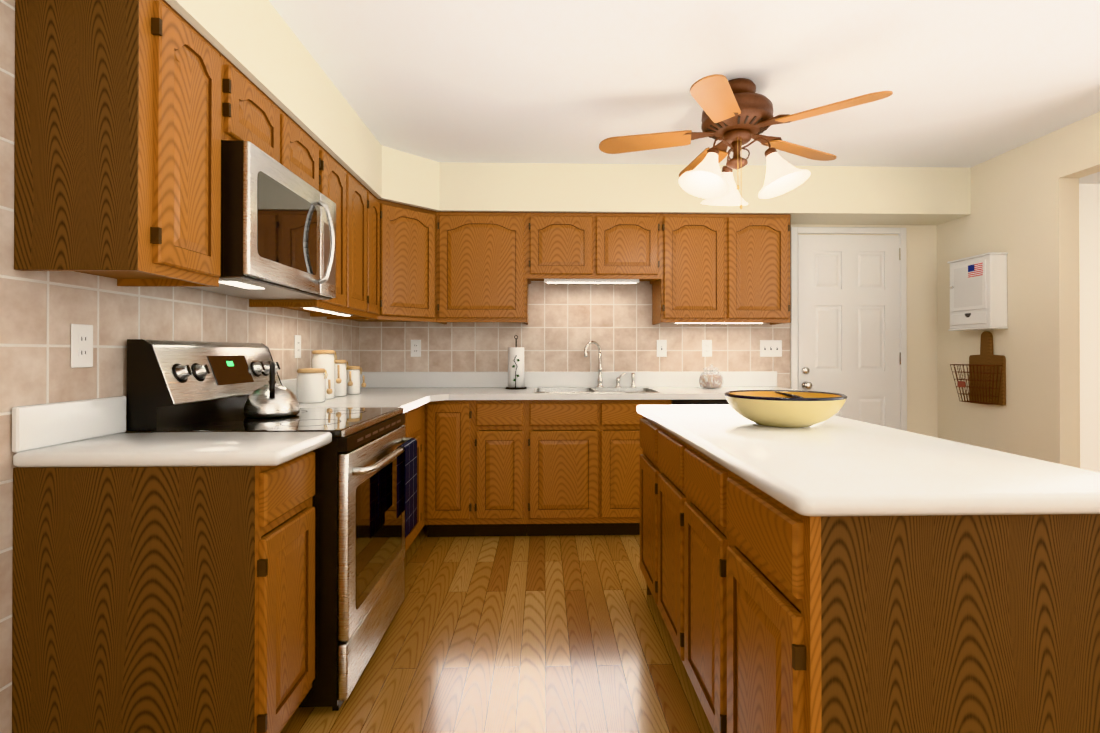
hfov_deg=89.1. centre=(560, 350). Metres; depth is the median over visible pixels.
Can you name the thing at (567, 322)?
wall
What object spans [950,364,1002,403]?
wire basket
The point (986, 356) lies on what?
cutting board
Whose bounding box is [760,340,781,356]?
light switch
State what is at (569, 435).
base cabinet
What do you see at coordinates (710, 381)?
candy jar
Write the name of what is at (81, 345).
electrical outlet
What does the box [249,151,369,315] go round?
upper cabinet
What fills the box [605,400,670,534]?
base cabinet
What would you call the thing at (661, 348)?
light switch
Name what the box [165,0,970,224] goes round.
soffit
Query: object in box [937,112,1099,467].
wall
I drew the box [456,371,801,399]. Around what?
countertop
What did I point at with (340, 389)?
canister
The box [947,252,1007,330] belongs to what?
upper cabinet
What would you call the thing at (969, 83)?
ceiling
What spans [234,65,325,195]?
upper cabinet
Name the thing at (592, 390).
sink basin
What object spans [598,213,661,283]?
upper cabinet
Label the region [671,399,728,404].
dishwasher
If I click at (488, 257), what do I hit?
upper cabinet
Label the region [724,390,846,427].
serving bowl
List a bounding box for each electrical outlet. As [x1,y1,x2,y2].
[71,324,92,367]
[294,335,300,357]
[411,340,420,356]
[702,340,711,356]
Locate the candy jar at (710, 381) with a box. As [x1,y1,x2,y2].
[699,364,723,388]
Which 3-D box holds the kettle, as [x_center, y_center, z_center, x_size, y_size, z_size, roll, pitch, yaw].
[-1.139,0.149,2.218,0.198,0.214,0.215,0,0,-2]
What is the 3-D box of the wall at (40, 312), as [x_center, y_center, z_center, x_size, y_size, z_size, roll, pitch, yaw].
[-1.411,-0.058,0.757,0.100,2.450,6.830,0,0,-2]
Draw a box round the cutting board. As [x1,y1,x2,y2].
[969,331,1005,404]
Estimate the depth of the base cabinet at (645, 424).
2.52 m
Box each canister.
[297,368,332,402]
[312,350,341,398]
[335,360,352,396]
[347,366,365,393]
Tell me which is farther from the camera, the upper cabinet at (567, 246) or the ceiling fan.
the upper cabinet at (567, 246)
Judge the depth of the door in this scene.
4.17 m
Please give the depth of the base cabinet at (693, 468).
1.70 m
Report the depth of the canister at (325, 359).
3.03 m
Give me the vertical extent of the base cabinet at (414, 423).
0.874 m
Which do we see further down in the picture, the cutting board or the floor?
the floor
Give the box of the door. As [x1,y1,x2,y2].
[798,235,900,429]
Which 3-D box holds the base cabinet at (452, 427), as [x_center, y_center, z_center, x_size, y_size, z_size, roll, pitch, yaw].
[-0.683,0.744,3.769,0.332,0.874,0.635,0,0,-2]
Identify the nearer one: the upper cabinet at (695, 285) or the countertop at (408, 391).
the countertop at (408, 391)
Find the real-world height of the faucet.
0.338 m
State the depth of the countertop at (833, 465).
1.20 m
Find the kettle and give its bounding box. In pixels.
[244,361,299,417]
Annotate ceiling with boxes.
[269,0,1099,183]
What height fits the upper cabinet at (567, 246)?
0.429 m
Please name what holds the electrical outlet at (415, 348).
attached to the wall at (567, 322)
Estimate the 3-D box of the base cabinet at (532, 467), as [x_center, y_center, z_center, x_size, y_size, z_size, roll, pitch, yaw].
[-0.385,0.744,3.778,0.394,0.874,0.635,0,0,-2]
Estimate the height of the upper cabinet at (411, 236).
0.730 m
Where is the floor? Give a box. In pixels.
[281,525,713,732]
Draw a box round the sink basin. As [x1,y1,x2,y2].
[534,388,659,392]
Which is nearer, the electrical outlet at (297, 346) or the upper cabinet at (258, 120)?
the upper cabinet at (258, 120)
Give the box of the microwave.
[187,140,335,299]
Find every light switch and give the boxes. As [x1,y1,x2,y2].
[657,340,666,356]
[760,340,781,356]
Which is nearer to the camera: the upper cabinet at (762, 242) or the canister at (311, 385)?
the canister at (311, 385)
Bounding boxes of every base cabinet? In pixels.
[12,451,314,732]
[402,404,424,551]
[425,400,480,536]
[481,400,532,535]
[533,400,604,535]
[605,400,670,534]
[640,416,651,594]
[652,422,675,646]
[676,437,711,726]
[712,460,1099,732]
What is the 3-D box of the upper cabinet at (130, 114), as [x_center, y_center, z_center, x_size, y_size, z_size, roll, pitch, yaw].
[-1.222,-0.590,1.596,0.322,0.728,0.359,0,0,-2]
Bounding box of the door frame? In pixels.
[790,227,906,430]
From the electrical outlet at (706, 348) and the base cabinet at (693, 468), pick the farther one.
the electrical outlet at (706, 348)
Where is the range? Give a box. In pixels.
[127,339,411,710]
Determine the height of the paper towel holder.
0.376 m
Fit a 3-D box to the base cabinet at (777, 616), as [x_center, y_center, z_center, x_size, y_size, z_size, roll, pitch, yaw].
[0.723,0.732,1.234,0.601,0.874,0.462,0,0,-2]
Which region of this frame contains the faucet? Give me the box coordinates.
[584,341,635,387]
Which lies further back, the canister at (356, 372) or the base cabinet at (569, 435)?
the base cabinet at (569, 435)
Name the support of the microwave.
in the wall at (40, 312)
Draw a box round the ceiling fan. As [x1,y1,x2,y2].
[599,74,892,208]
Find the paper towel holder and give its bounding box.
[505,335,526,388]
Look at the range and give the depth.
1.89 m
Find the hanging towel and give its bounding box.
[396,438,416,537]
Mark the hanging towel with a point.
(407, 480)
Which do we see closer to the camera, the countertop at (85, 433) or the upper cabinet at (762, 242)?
the countertop at (85, 433)
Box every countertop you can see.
[12,387,339,466]
[281,372,455,412]
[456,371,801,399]
[636,404,1099,515]
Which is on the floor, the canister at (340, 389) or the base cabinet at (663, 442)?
the base cabinet at (663, 442)
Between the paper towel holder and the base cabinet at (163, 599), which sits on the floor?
the base cabinet at (163, 599)
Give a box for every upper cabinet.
[14,0,233,283]
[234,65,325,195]
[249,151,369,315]
[322,200,445,323]
[370,192,381,315]
[442,212,533,323]
[534,212,601,283]
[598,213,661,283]
[646,213,733,323]
[730,214,790,323]
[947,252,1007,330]
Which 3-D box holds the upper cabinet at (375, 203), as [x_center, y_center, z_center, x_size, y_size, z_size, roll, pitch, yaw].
[-1.273,-0.582,3.347,0.324,0.728,0.315,0,0,-2]
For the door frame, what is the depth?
4.17 m
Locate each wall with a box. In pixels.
[0,0,359,732]
[360,184,1099,471]
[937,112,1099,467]
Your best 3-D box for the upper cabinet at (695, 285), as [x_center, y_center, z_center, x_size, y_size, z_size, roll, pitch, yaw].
[0.907,-0.579,3.981,0.507,0.728,0.322,0,0,-2]
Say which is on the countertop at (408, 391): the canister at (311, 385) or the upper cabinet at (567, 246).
the canister at (311, 385)

